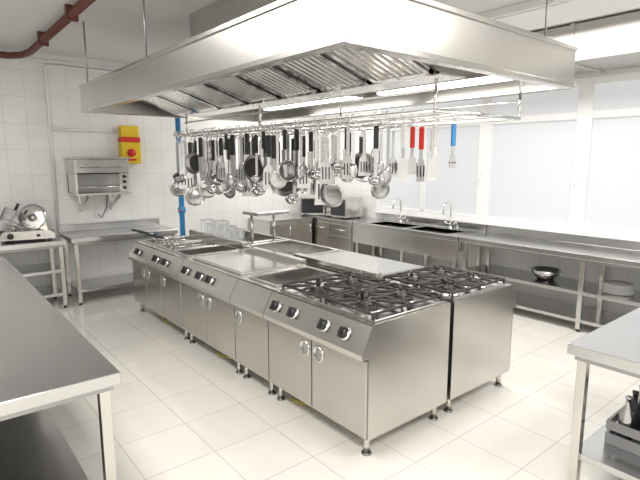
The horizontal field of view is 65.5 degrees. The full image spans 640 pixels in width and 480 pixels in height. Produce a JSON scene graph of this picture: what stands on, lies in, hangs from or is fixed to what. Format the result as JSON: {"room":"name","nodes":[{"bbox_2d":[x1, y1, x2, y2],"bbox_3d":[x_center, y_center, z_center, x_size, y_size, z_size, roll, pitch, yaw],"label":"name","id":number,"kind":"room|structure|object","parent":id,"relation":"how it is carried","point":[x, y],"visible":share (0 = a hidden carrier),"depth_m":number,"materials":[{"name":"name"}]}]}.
{"room":"commercial kitchen","nodes":[
{"label":"commercial kitchen","id":0,"kind":"room"},
{"bbox_2d":[0,48,319,294],"bbox_3d":[-3.234,-0.863,6.940,8.500,3.200,0.100,-7,12,-39],"label":"wall","id":1,"kind":"structure","parent":0,"point":[25,168],"depth_m":6.83,"materials":[{"name":"tile"}]},
{"bbox_2d":[3,58,118,70],"bbox_3d":[-3.193,-2.336,6.652,8.300,0.040,0.030,-7,12,-39],"label":"trim","id":2,"kind":"structure","parent":1,"relation":"attached to","point":[21,59],"depth_m":6.52,"materials":[{"name":"white paint"}]},
{"bbox_2d":[43,64,117,231],"bbox_3d":[-2.502,-1.322,7.371,2.735,2.169,0.058,-7,12,-39],"label":"pipe","id":3,"kind":"object","parent":1,"relation":"attached to","point":[47,99],"visible":0.88,"depth_m":6.56,"materials":[{"name":"white metal"}]},
{"bbox_2d":[63,157,130,211],"bbox_3d":[-3.004,-0.750,6.755,0.740,0.735,0.498,-7,12,-39],"label":"grill","id":4,"kind":"object","parent":1,"relation":"attached to","point":[86,176],"visible":1,"depth_m":6.67,"materials":[{"name":"metal"}]},
{"bbox_2d":[94,195,107,217],"bbox_3d":[-3.082,-0.478,6.993,0.188,0.332,0.099,0,9,0],"label":"wall socket","id":5,"kind":"object","parent":1,"relation":"attached to","point":[96,213],"visible":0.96,"depth_m":7.00,"materials":[{"name":"white plastic"}]},
{"bbox_2d":[118,125,140,163],"bbox_3d":[-2.718,-1.362,7.109,0.270,0.530,0.173,-7,12,-39],"label":"fire alarm box","id":6,"kind":"object","parent":1,"relation":"attached to","point":[128,139],"visible":0.95,"depth_m":7.06,"materials":[{"name":"yellow paint"}]},
{"bbox_2d":[0,0,639,63],"bbox_3d":[-0.276,-1.922,3.135,8.500,0.100,9.400,-7,12,-39],"label":"ceiling","id":7,"kind":"structure","parent":0,"point":[114,29],"depth_m":5.01,"materials":[{"name":"white paint"}]},
{"bbox_2d":[0,0,95,58],"bbox_3d":[-3.310,-2.001,4.475,1.722,0.170,3.120,-7,12,-39],"label":"pipe","id":8,"kind":"object","parent":7,"relation":"attached to","point":[72,12],"visible":1,"depth_m":4.86,"materials":[{"name":"red metal"}]},
{"bbox_2d":[78,0,578,122],"bbox_3d":[-0.365,-1.595,4.164,2.114,0.874,4.024,-7,12,-39],"label":"extractor hood","id":9,"kind":"object","parent":7,"relation":"attached to","point":[238,57],"visible":1,"depth_m":3.05,"materials":[{"name":"metal"}]},
{"bbox_2d":[174,78,521,137],"bbox_3d":[-0.144,-1.131,4.653,0.972,0.196,3.772,-7,12,-39],"label":"pot rack","id":10,"kind":"object","parent":9,"relation":"attached to","point":[446,113],"visible":0.86,"depth_m":3.75,"materials":[{"name":"silver metal"}]},
{"bbox_2d":[170,119,389,206],"bbox_3d":[-0.482,-0.731,5.086,1.202,0.837,2.730,-7,12,-39],"label":"hanging utensils","id":11,"kind":"object","parent":10,"relation":"hanging from","point":[255,173],"visible":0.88,"depth_m":4.67,"materials":[{"name":"silver metal"}]},
{"bbox_2d":[311,118,319,179],"bbox_3d":[-0.021,-0.692,3.786,0.100,0.473,0.094,-2,9,-13],"label":"ladle","id":12,"kind":"object","parent":10,"relation":"hanging from","point":[315,174],"visible":0.9,"depth_m":3.83,"materials":[{"name":"silver metal"}]},
{"bbox_2d":[320,117,332,183],"bbox_3d":[0.046,-0.672,3.737,0.103,0.497,0.008,3,10,17],"label":"spatula","id":13,"kind":"object","parent":10,"relation":"hanging from","point":[325,170],"visible":0.98,"depth_m":3.75,"materials":[{"name":"silver metal"}]},
{"bbox_2d":[330,116,344,171],"bbox_3d":[0.131,-0.693,3.577,0.111,0.400,0.104,1,9,5],"label":"ladle","id":14,"kind":"object","parent":10,"relation":"hanging from","point":[336,165],"visible":0.98,"depth_m":3.62,"materials":[{"name":"silver metal"}]},
{"bbox_2d":[341,123,350,172],"bbox_3d":[0.216,-0.728,3.945,0.095,0.449,0.089,2,9,15],"label":"ladle","id":15,"kind":"object","parent":10,"relation":"hanging from","point":[345,123],"visible":0.12,"depth_m":3.97,"materials":[{"name":"silver metal"}]},
{"bbox_2d":[341,115,353,178],"bbox_3d":[0.199,-0.662,3.551,0.094,0.453,0.007,4,10,21],"label":"spatula","id":16,"kind":"object","parent":10,"relation":"hanging from","point":[347,161],"visible":0.94,"depth_m":3.56,"materials":[{"name":"silver metal"}]},
{"bbox_2d":[349,114,357,177],"bbox_3d":[0.237,-0.658,3.505,0.064,0.446,0.027,-1,9,-7],"label":"serving spoon","id":17,"kind":"object","parent":10,"relation":"hanging from","point":[353,170],"visible":0.99,"depth_m":3.52,"materials":[{"name":"silver metal"}]},
{"bbox_2d":[358,119,368,175],"bbox_3d":[0.341,-0.716,3.845,0.090,0.437,0.007,-2,9,-12],"label":"spatula","id":18,"kind":"object","parent":10,"relation":"hanging from","point":[363,170],"visible":0.98,"depth_m":3.86,"materials":[{"name":"silver metal"}]},
{"bbox_2d":[368,112,380,185],"bbox_3d":[0.368,-0.606,3.309,0.085,0.489,0.085,2,9,14],"label":"ladle","id":19,"kind":"object","parent":10,"relation":"hanging from","point":[375,180],"visible":1,"depth_m":3.33,"materials":[{"name":"silver metal"}]},
{"bbox_2d":[370,124,379,166],"bbox_3d":[0.468,-0.803,4.200,0.081,0.379,0.085,-1,9,-7],"label":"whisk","id":20,"kind":"object","parent":10,"relation":"hanging from","point":[373,124],"visible":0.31,"depth_m":4.20,"materials":[{"name":"silver metal"}]},
{"bbox_2d":[377,117,383,173],"bbox_3d":[0.455,-0.702,3.706,0.061,0.422,0.025,-4,10,-23],"label":"serving spoon","id":21,"kind":"object","parent":10,"relation":"hanging from","point":[380,168],"visible":0.85,"depth_m":3.71,"materials":[{"name":"silver metal"}]},
{"bbox_2d":[383,110,391,183],"bbox_3d":[0.447,-0.606,3.255,0.068,0.473,0.028,-6,11,-31],"label":"serving spoon","id":22,"kind":"object","parent":10,"relation":"hanging from","point":[387,175],"visible":0.99,"depth_m":3.26,"materials":[{"name":"silver metal"}]},
{"bbox_2d":[389,121,397,177],"bbox_3d":[0.596,-0.741,4.053,0.095,0.458,0.007,-1,9,-7],"label":"spatula","id":23,"kind":"object","parent":10,"relation":"hanging from","point":[393,165],"visible":0.93,"depth_m":4.07,"materials":[{"name":"silver metal"}]},
{"bbox_2d":[397,109,407,181],"bbox_3d":[0.529,-0.599,3.155,0.073,0.454,0.019,5,11,31],"label":"spatula","id":24,"kind":"object","parent":10,"relation":"hanging from","point":[402,176],"visible":1,"depth_m":3.16,"materials":[{"name":"white plastic"}]},
{"bbox_2d":[408,114,415,174],"bbox_3d":[0.646,-0.668,3.477,0.070,0.416,0.018,5,10,26],"label":"spatula","id":25,"kind":"object","parent":10,"relation":"hanging from","point":[411,161],"visible":0.99,"depth_m":3.48,"materials":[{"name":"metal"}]},
{"bbox_2d":[416,113,425,181],"bbox_3d":[0.697,-0.636,3.420,0.061,0.465,0.020,6,11,34],"label":"spatula","id":26,"kind":"object","parent":10,"relation":"hanging from","point":[420,164],"visible":0.94,"depth_m":3.43,"materials":[{"name":"silver metal"}]},
{"bbox_2d":[427,118,435,180],"bbox_3d":[0.850,-0.685,3.750,0.076,0.474,0.020,-2,9,-11],"label":"spatula","id":27,"kind":"object","parent":10,"relation":"hanging from","point":[432,131],"visible":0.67,"depth_m":3.75,"materials":[{"name":"white plastic"}]},
{"bbox_2d":[429,112,439,177],"bbox_3d":[0.773,-0.636,3.326,0.069,0.432,0.018,1,9,5],"label":"spatula","id":28,"kind":"object","parent":10,"relation":"hanging from","point":[434,165],"visible":0.99,"depth_m":3.34,"materials":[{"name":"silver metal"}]},
{"bbox_2d":[449,114,456,167],"bbox_3d":[0.863,-0.651,3.215,0.052,0.366,0.018,-3,10,-21],"label":"spatula","id":29,"kind":"object","parent":10,"relation":"hanging from","point":[452,163],"visible":0.9,"depth_m":3.21,"materials":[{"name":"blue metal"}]},
{"bbox_2d":[478,0,639,29],"bbox_3d":[1.896,-2.076,4.662,0.680,0.082,2.680,-7,12,-39],"label":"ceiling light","id":30,"kind":"object","parent":7,"relation":"attached to","point":[527,15],"depth_m":4.33,"materials":[{"name":"white plastic"}]},
{"bbox_2d":[534,11,639,74],"bbox_3d":[3.497,-1.866,4.392,0.830,0.390,5.700,-7,12,-39],"label":"ventilation duct","id":31,"kind":"object","parent":7,"relation":"attached to","point":[609,43],"visible":0.32,"depth_m":4.79,"materials":[{"name":"metal"}]},
{"bbox_2d":[46,285,639,479],"bbox_3d":[-0.276,1.336,3.659,8.500,0.100,9.400,-7,12,-39],"label":"floor","id":32,"kind":"structure","parent":0,"point":[182,410],"depth_m":3.56,"materials":[{"name":"tile"}]},
{"bbox_2d":[0,226,67,307],"bbox_3d":[-4.537,0.492,5.535,3.050,0.970,0.685,-7,12,-39],"label":"work table","id":33,"kind":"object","parent":32,"relation":"on","point":[50,290],"depth_m":6.20,"materials":[{"name":"silver metal"}]},
{"bbox_2d":[0,203,54,242],"bbox_3d":[-3.603,-0.229,6.121,0.580,0.468,0.390,-5,10,-28],"label":"meat slicer","id":34,"kind":"object","parent":33,"relation":"on","point":[31,218],"visible":1,"depth_m":6.11,"materials":[{"name":"silver metal"}]},
{"bbox_2d":[0,257,120,479],"bbox_3d":[-2.551,0.883,3.420,1.180,0.870,3.660,-7,12,-39],"label":"prep table","id":35,"kind":"object","parent":32,"relation":"on","point":[46,362],"visible":1,"depth_m":2.61,"materials":[{"name":"metal"}]},
{"bbox_2d":[58,218,177,304],"bbox_3d":[-2.782,0.257,6.963,1.400,0.980,0.685,-7,12,-39],"label":"work table","id":36,"kind":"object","parent":32,"relation":"on","point":[76,235],"depth_m":6.78,"materials":[{"name":"silver metal"}]},
{"bbox_2d":[175,118,185,236],"bbox_3d":[-1.819,-0.789,6.481,0.148,3.200,0.155,-7,12,-39],"label":"riser pipe","id":37,"kind":"object","parent":32,"relation":"on","point":[181,209],"visible":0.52,"depth_m":6.51,"materials":[{"name":"blue metal"}]},
{"bbox_2d":[128,229,247,339],"bbox_3d":[-1.558,0.409,5.787,0.878,1.054,1.394,-7,12,-39],"label":"fryer","id":38,"kind":"object","parent":32,"relation":"on","point":[156,263],"visible":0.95,"depth_m":5.58,"materials":[{"name":"metal"}]},
{"bbox_2d":[217,351,230,358],"bbox_3d":[-0.922,1.033,4.814,0.154,0.130,0.440,-3,10,-17],"label":"gas hose","id":39,"kind":"object","parent":32,"relation":"on","point":[218,353],"visible":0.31,"depth_m":4.71,"materials":[{"name":"yellow rubber"}]},
{"bbox_2d":[176,245,308,373],"bbox_3d":[-0.772,0.622,4.856,0.878,0.930,1.064,-7,12,-39],"label":"griddle","id":40,"kind":"object","parent":32,"relation":"on","point":[208,283],"visible":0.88,"depth_m":4.61,"materials":[{"name":"metal"}]},
{"bbox_2d":[244,230,291,244],"bbox_3d":[-0.948,0.383,6.489,0.860,0.882,1.094,-7,12,-39],"label":"base cabinet","id":41,"kind":"object","parent":32,"relation":"on","point":[247,236],"visible":0.11,"depth_m":6.64,"materials":[{"name":"metal"}]},
{"bbox_2d":[199,218,215,231],"bbox_3d":[-1.459,-0.168,6.487,0.164,0.205,0.164,-7,12,-39],"label":"plastic container","id":42,"kind":"object","parent":41,"relation":"on","point":[203,222],"visible":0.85,"depth_m":6.43,"materials":[{"name":"white"}]},
{"bbox_2d":[206,222,213,233],"bbox_3d":[-1.344,-0.131,6.352,0.164,0.175,0.164,-7,12,-39],"label":"plastic container","id":43,"kind":"object","parent":41,"relation":"on","point":[210,227],"visible":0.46,"depth_m":6.29,"materials":[{"name":"white"}]},
{"bbox_2d":[212,219,229,234],"bbox_3d":[-1.230,-0.134,6.211,0.164,0.225,0.164,-7,12,-39],"label":"plastic container","id":44,"kind":"object","parent":41,"relation":"on","point":[217,223],"visible":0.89,"depth_m":6.16,"materials":[{"name":"white"}]},
{"bbox_2d":[220,225,237,236],"bbox_3d":[-1.115,-0.087,6.077,0.164,0.175,0.164,-7,12,-39],"label":"plastic container","id":45,"kind":"object","parent":41,"relation":"on","point":[224,232],"visible":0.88,"depth_m":6.03,"materials":[{"name":"white"}]},
{"bbox_2d":[227,228,245,240],"bbox_3d":[-1.001,-0.055,5.942,0.164,0.155,0.164,-7,12,-39],"label":"plastic container","id":46,"kind":"object","parent":41,"relation":"on","point":[236,233],"visible":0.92,"depth_m":5.90,"materials":[{"name":"white"}]},
{"bbox_2d":[242,209,288,243],"bbox_3d":[-0.638,-0.161,5.893,0.450,0.375,0.330,-7,12,-39],"label":"shelf","id":47,"kind":"object","parent":41,"relation":"on","point":[263,212],"visible":1,"depth_m":5.81,"materials":[{"name":"metal"}]},
{"bbox_2d":[248,214,312,242],"bbox_3d":[-0.678,0.035,8.689,0.900,0.870,0.677,-7,12,-39],"label":"base cabinet","id":48,"kind":"object","parent":32,"relation":"on","point":[289,226],"visible":0.54,"depth_m":8.44,"materials":[{"name":"metal"}]},
{"bbox_2d":[230,266,346,394],"bbox_3d":[-0.263,0.741,4.264,0.860,0.882,0.504,-7,12,-39],"label":"base cabinet","id":49,"kind":"object","parent":32,"relation":"on","point":[250,296],"visible":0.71,"depth_m":4.03,"materials":[{"name":"metal"}]},
{"bbox_2d":[248,240,345,255],"bbox_3d":[-0.280,0.512,5.689,0.860,0.882,0.994,-7,12,-39],"label":"base cabinet","id":50,"kind":"object","parent":32,"relation":"on","point":[289,247],"visible":0.13,"depth_m":5.92,"materials":[{"name":"metal"}]},
{"bbox_2d":[291,396,309,406],"bbox_3d":[-0.103,1.178,3.912,0.225,0.128,0.338,3,10,16],"label":"gas hose","id":51,"kind":"object","parent":32,"relation":"on","point":[292,397],"visible":0.22,"depth_m":3.81,"materials":[{"name":"yellow rubber"}]},
{"bbox_2d":[294,213,379,256],"bbox_3d":[0.245,0.011,8.840,0.692,0.870,1.615,-7,12,-39],"label":"base cabinet","id":52,"kind":"object","parent":32,"relation":"on","point":[333,232],"visible":0.28,"depth_m":8.34,"materials":[{"name":"metal"}]},
{"bbox_2d":[300,196,325,214],"bbox_3d":[-0.070,-0.623,9.006,0.560,0.330,0.428,0,9,1],"label":"microwave oven","id":53,"kind":"object","parent":52,"relation":"on","point":[307,206],"visible":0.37,"depth_m":8.83,"materials":[{"name":"metal"}]},
{"bbox_2d":[326,195,362,218],"bbox_3d":[0.404,-0.570,8.581,0.443,0.360,0.500,-7,12,-39],"label":"microwave oven","id":54,"kind":"object","parent":52,"relation":"on","point":[351,206],"visible":0.68,"depth_m":8.40,"materials":[{"name":"metal"}]},
{"bbox_2d":[263,271,450,455],"bbox_3d":[0.233,0.813,3.652,0.878,0.934,1.064,-7,12,-39],"label":"gas range","id":55,"kind":"object","parent":32,"relation":"on","point":[371,358],"visible":1,"depth_m":3.31,"materials":[{"name":"metal"}]},
{"bbox_2d":[294,251,423,282],"bbox_3d":[0.426,0.622,4.853,0.878,0.930,1.194,-7,12,-39],"label":"griddle","id":56,"kind":"object","parent":32,"relation":"on","point":[343,261],"visible":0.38,"depth_m":4.63,"materials":[{"name":"metal"}]},
{"bbox_2d":[353,213,486,277],"bbox_3d":[1.411,0.183,7.456,0.665,0.970,1.980,-7,12,-39],"label":"sink","id":57,"kind":"object","parent":32,"relation":"on","point":[427,237],"depth_m":7.23,"materials":[{"name":"metal"}]},
{"bbox_2d":[392,197,405,222],"bbox_3d":[1.221,-0.471,7.835,0.220,0.400,0.218,-7,12,-39],"label":"gooseneck faucet","id":58,"kind":"object","parent":57,"relation":"on","point":[400,218],"visible":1,"depth_m":7.87,"materials":[{"name":"silver metal"}]},
{"bbox_2d":[443,201,456,228],"bbox_3d":[1.825,-0.354,7.111,0.220,0.400,0.218,-7,12,-39],"label":"gooseneck faucet","id":59,"kind":"object","parent":57,"relation":"on","point":[450,224],"visible":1,"depth_m":7.15,"materials":[{"name":"silver metal"}]},
{"bbox_2d":[378,265,516,412],"bbox_3d":[1.046,0.739,4.110,0.878,0.934,0.744,-7,12,-39],"label":"gas range","id":60,"kind":"object","parent":32,"relation":"on","point":[481,310],"visible":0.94,"depth_m":3.79,"materials":[{"name":"metal"}]},
{"bbox_2d":[459,225,639,331],"bbox_3d":[3.628,0.610,4.801,0.665,0.970,4.950,-7,12,-39],"label":"work table","id":61,"kind":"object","parent":32,"relation":"on","point":[605,252],"depth_m":5.71,"materials":[{"name":"silver metal"}]},
{"bbox_2d":[531,266,561,280],"bbox_3d":[2.688,0.405,5.919,0.340,0.120,0.340,-7,12,-39],"label":"mixing bowl","id":62,"kind":"object","parent":61,"relation":"on","point":[546,273],"visible":1,"depth_m":5.85,"materials":[{"name":"silver metal"}]},
{"bbox_2d":[602,280,634,294],"bbox_3d":[3.173,0.514,5.292,0.300,0.104,0.300,-7,12,-39],"label":"plate stack","id":63,"kind":"object","parent":61,"relation":"on","point":[615,287],"visible":1,"depth_m":5.24,"materials":[{"name":"white ceramic"}]},
{"bbox_2d":[567,307,639,479],"bbox_3d":[2.608,1.073,2.239,1.280,0.870,2.430,-7,12,-39],"label":"prep table","id":64,"kind":"object","parent":32,"relation":"on","point":[614,346],"visible":0.96,"depth_m":2.72,"materials":[{"name":"metal"}]},
{"bbox_2d":[604,385,639,456],"bbox_3d":[1.941,1.026,2.836,0.450,0.293,0.400,-7,12,-39],"label":"crate","id":65,"kind":"object","parent":64,"relation":"on","point":[624,434],"visible":1,"depth_m":2.81,"materials":[{"name":"grey plastic"}]},
{"bbox_2d":[320,66,639,314],"bbox_3d":[2.984,-0.720,6.051,0.150,3.200,9.200,-7,12,-39],"label":"wall","id":66,"kind":"structure","parent":0,"point":[570,268],"depth_m":6.59,"materials":[{"name":"tile"}]},
{"bbox_2d":[376,98,486,221],"bbox_3d":[1.601,-1.256,7.554,0.128,1.780,2.020,-7,12,-39],"label":"window","id":67,"kind":"structure","parent":66,"relation":"in","point":[461,186],"depth_m":7.33,"materials":[{"name":"white glass"}]},
{"bbox_2d":[374,211,639,241],"bbox_3d":[2.903,-0.104,6.082,0.060,0.023,6.200,-7,12,-39],"label":"trim","id":68,"kind":"structure","parent":66,"relation":"attached to","point":[438,218],"depth_m":6.40,"materials":[{"name":"white plastic"}]},
{"bbox_2d":[481,77,587,231],"bbox_3d":[2.651,-1.054,6.296,0.128,1.780,1.280,-7,12,-39],"label":"window","id":69,"kind":"structure","parent":66,"relation":"in","point":[531,166],"depth_m":6.26,"materials":[{"name":"white glass"}]},
{"bbox_2d":[575,71,639,238],"bbox_3d":[3.503,-0.889,5.276,0.128,1.780,1.400,-7,12,-39],"label":"window","id":70,"kind":"structure","parent":66,"relation":"in","point":[608,203],"depth_m":5.58,"materials":[{"name":"white glass"}]}
]}

